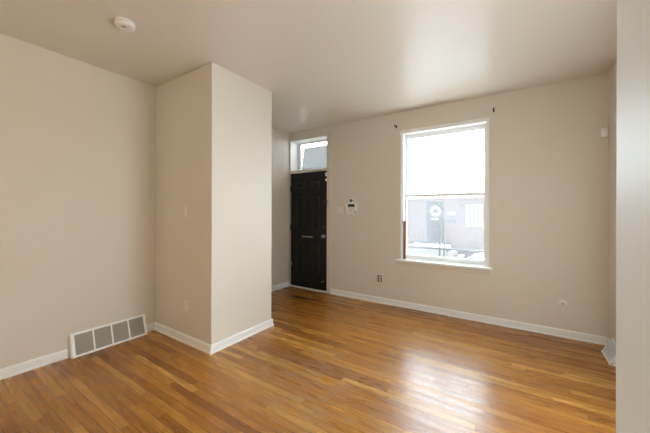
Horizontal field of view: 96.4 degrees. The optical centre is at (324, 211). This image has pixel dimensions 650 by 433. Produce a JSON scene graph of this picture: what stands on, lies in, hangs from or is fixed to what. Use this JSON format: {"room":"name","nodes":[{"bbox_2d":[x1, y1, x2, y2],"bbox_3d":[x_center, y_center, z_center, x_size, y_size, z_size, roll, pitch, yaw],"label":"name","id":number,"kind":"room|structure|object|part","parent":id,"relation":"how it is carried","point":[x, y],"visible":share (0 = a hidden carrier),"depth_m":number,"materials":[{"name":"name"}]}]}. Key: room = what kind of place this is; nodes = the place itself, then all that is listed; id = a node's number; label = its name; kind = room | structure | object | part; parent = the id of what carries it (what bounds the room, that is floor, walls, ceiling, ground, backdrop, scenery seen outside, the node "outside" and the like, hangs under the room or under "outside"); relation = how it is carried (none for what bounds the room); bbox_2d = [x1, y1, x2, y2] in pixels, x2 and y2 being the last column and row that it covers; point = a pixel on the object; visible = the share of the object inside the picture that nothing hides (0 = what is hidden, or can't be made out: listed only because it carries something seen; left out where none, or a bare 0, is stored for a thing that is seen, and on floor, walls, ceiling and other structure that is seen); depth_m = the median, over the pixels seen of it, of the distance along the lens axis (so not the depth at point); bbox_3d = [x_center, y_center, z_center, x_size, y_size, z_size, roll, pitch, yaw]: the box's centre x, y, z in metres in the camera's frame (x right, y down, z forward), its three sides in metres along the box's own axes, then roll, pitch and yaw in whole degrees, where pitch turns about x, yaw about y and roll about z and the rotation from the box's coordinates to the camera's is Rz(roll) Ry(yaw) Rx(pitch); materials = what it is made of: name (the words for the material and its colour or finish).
{"room":"empty living room","nodes":[
{"label":"empty living room","id":0,"kind":"room"},
{"bbox_2d":[0,33,288,368],"bbox_3d":[-2.827,-0.041,2.113,0.200,2.748,7.614,0,0,33],"label":"wall","id":1,"kind":"structure","parent":0,"point":[78,138],"depth_m":2.68,"materials":[{"name":"beige paint"}]},
{"bbox_2d":[0,348,67,379],"bbox_3d":[-3.534,1.290,0.846,0.021,0.082,4.325,0,0,33],"label":"baseboard","id":2,"kind":"structure","parent":1,"relation":"attached to","point":[22,367],"depth_m":2.46,"materials":[{"name":"white paint"}]},
{"bbox_2d":[69,314,147,358],"bbox_3d":[-2.133,1.230,2.912,0.084,0.211,0.648,0,0,33],"label":"air vent","id":3,"kind":"object","parent":1,"relation":"in","point":[81,343],"visible":1,"depth_m":2.87,"materials":[{"name":"white metal"}]},
{"bbox_3d":[-2.256,1.229,2.722,0.060,0.170,0.136,0,0,33],"label":"panel","id":4,"kind":"part","parent":3,"relation":"part of","materials":[{"name":"grey metal"}]},
{"bbox_3d":[-2.174,1.230,2.848,0.060,0.170,0.136,0,0,33],"label":"panel","id":5,"kind":"part","parent":3,"relation":"part of","materials":[{"name":"grey metal"}]},
{"bbox_3d":[-2.091,1.230,2.974,0.060,0.170,0.136,0,0,33],"label":"panel","id":6,"kind":"part","parent":3,"relation":"part of","materials":[{"name":"grey metal"}]},
{"bbox_3d":[-2.008,1.230,3.099,0.060,0.170,0.136,0,0,33],"label":"panel","id":7,"kind":"part","parent":3,"relation":"part of","materials":[{"name":"grey metal"}]},
{"bbox_2d":[146,322,154,331],"bbox_3d":[-1.949,1.295,3.250,0.021,0.082,0.109,0,0,33],"label":"baseboard","id":8,"kind":"structure","parent":1,"relation":"attached to","point":[150,327],"depth_m":3.25,"materials":[{"name":"white paint"}]},
{"bbox_2d":[271,281,288,291],"bbox_3d":[-1.059,1.297,4.600,0.021,0.082,1.511,0,0,33],"label":"baseboard","id":9,"kind":"structure","parent":1,"relation":"attached to","point":[286,284],"depth_m":5.01,"materials":[{"name":"white paint"}]},
{"bbox_2d":[289,140,290,284],"bbox_3d":[-0.636,0.029,5.236,0.018,2.620,0.026,0,0,33],"label":"trim","id":10,"kind":"structure","parent":1,"relation":"attached to","point":[289,140],"depth_m":5.22,"materials":[{"name":"beige paint"}]},
{"bbox_2d":[0,286,615,432],"bbox_3d":[-0.994,1.398,0.908,4.594,0.120,7.626,0,0,33],"label":"floor","id":11,"kind":"structure","parent":0,"point":[327,363],"depth_m":2.28,"materials":[{"name":"brown wood"}]},
{"bbox_2d":[156,62,271,344],"bbox_3d":[-1.274,-0.036,3.356,1.024,2.748,0.807,0,0,33],"label":"wall pier","id":12,"kind":"object","parent":11,"relation":"on","point":[214,123],"visible":0.94,"depth_m":3.00,"materials":[{"name":"beige paint"}]},
{"bbox_2d":[184,300,187,312],"bbox_3d":[-1.415,0.970,2.958,0.072,0.122,0.010,0,0,33],"label":"wall socket","id":13,"kind":"object","parent":12,"relation":"attached to","point":[185,301],"visible":1,"depth_m":2.95,"materials":[{"name":"beige plastic"}]},
{"bbox_2d":[184,206,188,216],"bbox_3d":[-1.412,0.001,2.958,0.072,0.116,0.010,0,0,33],"label":"light switch","id":14,"kind":"object","parent":12,"relation":"attached to","point":[186,208],"visible":1,"depth_m":2.95,"materials":[{"name":"beige plastic"}]},
{"bbox_2d":[154,318,273,354],"bbox_3d":[-1.269,1.297,3.350,1.045,0.082,0.849,0,0,33],"label":"baseboard","id":15,"kind":"object","parent":12,"relation":"attached to","point":[210,349],"visible":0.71,"depth_m":2.98,"materials":[{"name":"white paint"}]},
{"bbox_2d":[601,338,615,366],"bbox_3d":[2.611,1.273,2.648,0.089,0.152,0.300,0,0,33],"label":"floor vent","id":16,"kind":"object","parent":11,"relation":"in","point":[609,351],"visible":0.78,"depth_m":2.65,"materials":[{"name":"white paint"}]},
{"bbox_2d":[0,0,616,132],"bbox_3d":[-0.921,-1.484,1.008,4.594,0.150,7.864,0,0,33],"label":"ceiling","id":17,"kind":"structure","parent":0,"point":[323,63],"depth_m":2.44,"materials":[{"name":"paint"}]},
{"bbox_2d":[114,17,135,31],"bbox_3d":[-1.495,-1.390,2.172,0.134,0.042,0.134,0,0,33],"label":"smoke detector","id":18,"kind":"object","parent":17,"relation":"attached to","point":[127,25],"visible":1,"depth_m":2.14,"materials":[{"name":"white plastic"}]},
{"bbox_2d":[289,73,608,336],"bbox_3d":[1.171,-0.030,4.186,4.594,2.748,0.250,0,0,33],"label":"wall","id":19,"kind":"structure","parent":0,"point":[548,154],"depth_m":3.37,"materials":[{"name":"beige paint"}]},
{"bbox_2d":[289,285,326,292],"bbox_3d":[-0.278,1.333,5.042,0.798,0.016,0.132,0,0,33],"label":"trim","id":20,"kind":"structure","parent":19,"relation":"attached to","point":[289,285],"depth_m":4.99,"materials":[{"name":"white paint"}]},
{"bbox_2d":[290,171,326,290],"bbox_3d":[-0.277,0.322,5.014,0.837,2.004,0.104,0,0,33],"label":"door","id":21,"kind":"structure","parent":19,"relation":"in","point":[308,227],"depth_m":5.01,"materials":[{"name":"black paint"},{"name":"brushed metal"}]},
{"bbox_3d":[-0.435,0.810,5.155,0.186,0.510,0.042,0,0,33],"label":"panel","id":22,"kind":"part","parent":21,"relation":"part of","materials":[{"name":"black paint"}]},
{"bbox_3d":[-0.433,0.008,5.155,0.186,0.573,0.042,0,0,33],"label":"panel","id":23,"kind":"part","parent":21,"relation":"part of","materials":[{"name":"black paint"}]},
{"bbox_3d":[-0.431,-0.477,5.155,0.186,0.138,0.042,0,0,33],"label":"panel","id":24,"kind":"part","parent":21,"relation":"part of","materials":[{"name":"black paint"}]},
{"bbox_3d":[-0.152,0.811,4.968,0.170,0.510,0.042,0,0,33],"label":"panel","id":25,"kind":"part","parent":21,"relation":"part of","materials":[{"name":"black paint"}]},
{"bbox_3d":[-0.150,0.009,4.968,0.170,0.573,0.042,0,0,33],"label":"panel","id":26,"kind":"part","parent":21,"relation":"part of","materials":[{"name":"black paint"}]},
{"bbox_3d":[-0.148,-0.476,4.968,0.170,0.138,0.042,0,0,33],"label":"panel","id":27,"kind":"part","parent":21,"relation":"part of","materials":[{"name":"black paint"}]},
{"bbox_2d":[290,135,326,170],"bbox_3d":[-0.211,-0.990,5.134,0.798,0.540,0.299,0,0,33],"label":"window","id":28,"kind":"structure","parent":19,"relation":"in","point":[313,157],"depth_m":5.26,"materials":[{"name":"white paint"}]},
{"bbox_3d":[-0.176,-0.990,5.187,0.774,0.516,0.035,0,0,33],"label":"transom frame","id":29,"kind":"part","parent":28,"relation":"part of","materials":[{"name":"white paint"}]},
{"bbox_3d":[-0.145,-0.970,5.217,0.644,0.418,0.088,0,0,33],"label":"hopper pane","id":30,"kind":"part","parent":28,"relation":"part of","materials":[{"name":"grey glass"}]},
{"bbox_2d":[290,168,326,173],"bbox_3d":[-0.266,-0.703,5.052,0.798,0.034,0.128,0,0,33],"label":"trim","id":31,"kind":"structure","parent":19,"relation":"attached to","point":[319,169],"depth_m":4.99,"materials":[{"name":"beige paint"}]},
{"bbox_2d":[327,131,330,293],"bbox_3d":[0.068,0.011,4.769,0.075,2.660,0.032,0,0,33],"label":"trim","id":32,"kind":"structure","parent":19,"relation":"attached to","point":[328,132],"depth_m":4.75,"materials":[{"name":"beige paint"}]},
{"bbox_2d":[338,207,343,213],"bbox_3d":[0.251,-0.010,4.633,0.114,0.110,0.016,0,0,33],"label":"light switch","id":33,"kind":"object","parent":19,"relation":"attached to","point":[340,209],"visible":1,"depth_m":4.63,"materials":[{"name":"beige plastic"}]},
{"bbox_2d":[346,198,357,213],"bbox_3d":[0.414,-0.080,4.516,0.205,0.245,0.032,0,0,33],"label":"alarm keypad","id":34,"kind":"object","parent":19,"relation":"attached to","point":[351,207],"visible":1,"depth_m":4.50,"materials":[{"name":"white plastic"}]},
{"bbox_2d":[377,274,381,282],"bbox_3d":[0.806,0.986,4.271,0.080,0.130,0.008,0,0,33],"label":"wall socket","id":35,"kind":"object","parent":19,"relation":"attached to","point":[379,276],"visible":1,"depth_m":4.27,"materials":[{"name":"beige plastic"}]},
{"bbox_2d":[396,117,491,274],"bbox_3d":[1.571,-0.187,3.892,1.177,1.895,0.302,0,0,33],"label":"window","id":36,"kind":"structure","parent":19,"relation":"in","point":[433,262],"depth_m":3.84,"materials":[{"name":"white paint"}]},
{"bbox_2d":[403,221,405,258],"bbox_3d":[1.125,0.404,4.100,0.034,0.536,0.024,0,0,33],"label":"wooden stick","id":37,"kind":"object","parent":36,"relation":"in","point":[404,222],"visible":1,"depth_m":4.09,"materials":[{"name":"brown wood"}]},
{"bbox_3d":[1.524,-1.111,3.803,1.107,0.048,0.028,0,0,33],"label":"head casing","id":38,"kind":"part","parent":36,"relation":"part of","materials":[{"name":"white paint"}]},
{"bbox_2d":[407,218,483,256],"bbox_3d":[1.631,0.398,3.972,1.061,0.615,0.050,0,0,33],"label":"guard","id":39,"kind":"object","parent":36,"relation":"attached to","point":[420,247],"visible":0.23,"depth_m":3.97,"materials":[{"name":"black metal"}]},
{"bbox_3d":[1.622,0.513,3.959,1.061,0.028,0.019,0,0,33],"label":"rail","id":40,"kind":"part","parent":39,"relation":"part of","materials":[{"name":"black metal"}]},
{"bbox_3d":[1.607,-0.653,3.932,1.053,0.892,0.034,0,0,33],"label":"sash","id":41,"kind":"part","parent":36,"relation":"part of","materials":[{"name":"white paint"}]},
{"bbox_3d":[1.583,0.213,3.899,1.053,0.905,0.034,0,0,33],"label":"sash","id":42,"kind":"part","parent":36,"relation":"part of","materials":[{"name":"glass"}]},
{"bbox_2d":[330,289,606,345],"bbox_3d":[1.466,1.304,3.827,3.301,0.082,0.021,0,0,33],"label":"baseboard","id":43,"kind":"structure","parent":19,"relation":"attached to","point":[574,335],"depth_m":3.52,"materials":[{"name":"white paint"}]},
{"bbox_2d":[558,299,567,307],"bbox_3d":[2.552,0.989,3.117,0.086,0.086,0.012,0,0,33],"label":"cable jack","id":44,"kind":"object","parent":19,"relation":"attached to","point":[562,303],"visible":1,"depth_m":3.12,"materials":[{"name":"beige plastic"}]},
{"bbox_2d":[601,127,608,137],"bbox_3d":[2.816,-0.792,2.926,0.050,0.092,0.056,0,0,-39],"label":"sensor","id":45,"kind":"object","parent":19,"relation":"attached to","point":[604,131],"visible":1,"depth_m":2.91,"materials":[{"name":"white plastic"}]},
{"bbox_2d":[608,60,616,340],"bbox_3d":[0.841,-0.031,-0.306,0.200,2.748,7.614,0,0,33],"label":"wall","id":46,"kind":"structure","parent":0,"point":[612,93],"depth_m":2.80,"materials":[{"name":"beige paint"}]},
{"bbox_2d":[616,0,649,432],"bbox_3d":[0.830,-0.031,0.695,0.120,2.748,0.354,0,0,33],"label":"wall","id":47,"kind":"structure","parent":0,"point":[633,16],"depth_m":0.75,"materials":[{"name":"white paint"}]},
{"label":"outside","id":48,"kind":"structure","parent":0,"visible":0},
{"bbox_3d":[7.095,2.460,10.769,80.000,0.200,3.400,0,0,33],"label":"sidewalk","id":49,"kind":"object","parent":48,"visible":0},
{"bbox_2d":[407,192,483,258],"bbox_3d":[5.169,0.705,14.019,5.000,3.300,2.500,0,0,33],"label":"house","id":50,"kind":"structure","parent":49,"relation":"on","point":[467,233],"depth_m":13.49,"materials":[{"name":"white brick"}]},
{"bbox_2d":[409,228,438,241],"bbox_3d":[4.466,1.153,13.044,1.400,0.780,0.040,0,0,33],"label":"porch railing","id":51,"kind":"object","parent":50,"relation":"on","point":[409,228],"visible":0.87,"depth_m":13.05,"materials":[{"name":"white wood"}]},
{"bbox_3d":[5.350,0.505,14.056,0.830,2.040,0.120,0,0,33],"label":"door frame","id":52,"kind":"part","parent":50,"relation":"part of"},
{"bbox_2d":[430,206,440,215],"bbox_3d":[5.331,-0.023,14.025,0.514,0.510,0.083,0,0,33],"label":"wreath","id":53,"kind":"object","parent":50,"relation":"attached to","point":[434,207],"visible":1,"depth_m":14.00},
{"bbox_3d":[5.361,0.520,14.072,0.730,1.970,0.060,0,0,33],"label":"door","id":54,"kind":"part","parent":50,"relation":"part of","materials":[{"name":"grey paint"}]},
{"bbox_3d":[5.239,-0.710,14.119,5.000,0.190,0.460,0,0,33],"label":"cornice","id":55,"kind":"part","parent":50,"relation":"part of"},
{"bbox_3d":[6.740,0.184,13.128,0.440,0.790,0.020,0,0,33],"label":"pane","id":56,"kind":"part","parent":50,"relation":"part of","materials":[{"name":"white glass"}]},
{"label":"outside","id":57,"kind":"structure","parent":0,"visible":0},
{"bbox_3d":[4.948,2.564,7.514,80.000,0.180,4.400,0,0,33],"label":"road","id":58,"kind":"object","parent":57,"visible":0},
{"bbox_2d":[466,253,483,260],"bbox_3d":[3.974,1.742,6.720,4.295,1.459,1.752,0,0,33],"label":"car","id":59,"kind":"object","parent":58,"relation":"on","point":[480,256],"visible":0.02,"depth_m":6.91,"materials":[{"name":"silver metal"}]}
]}

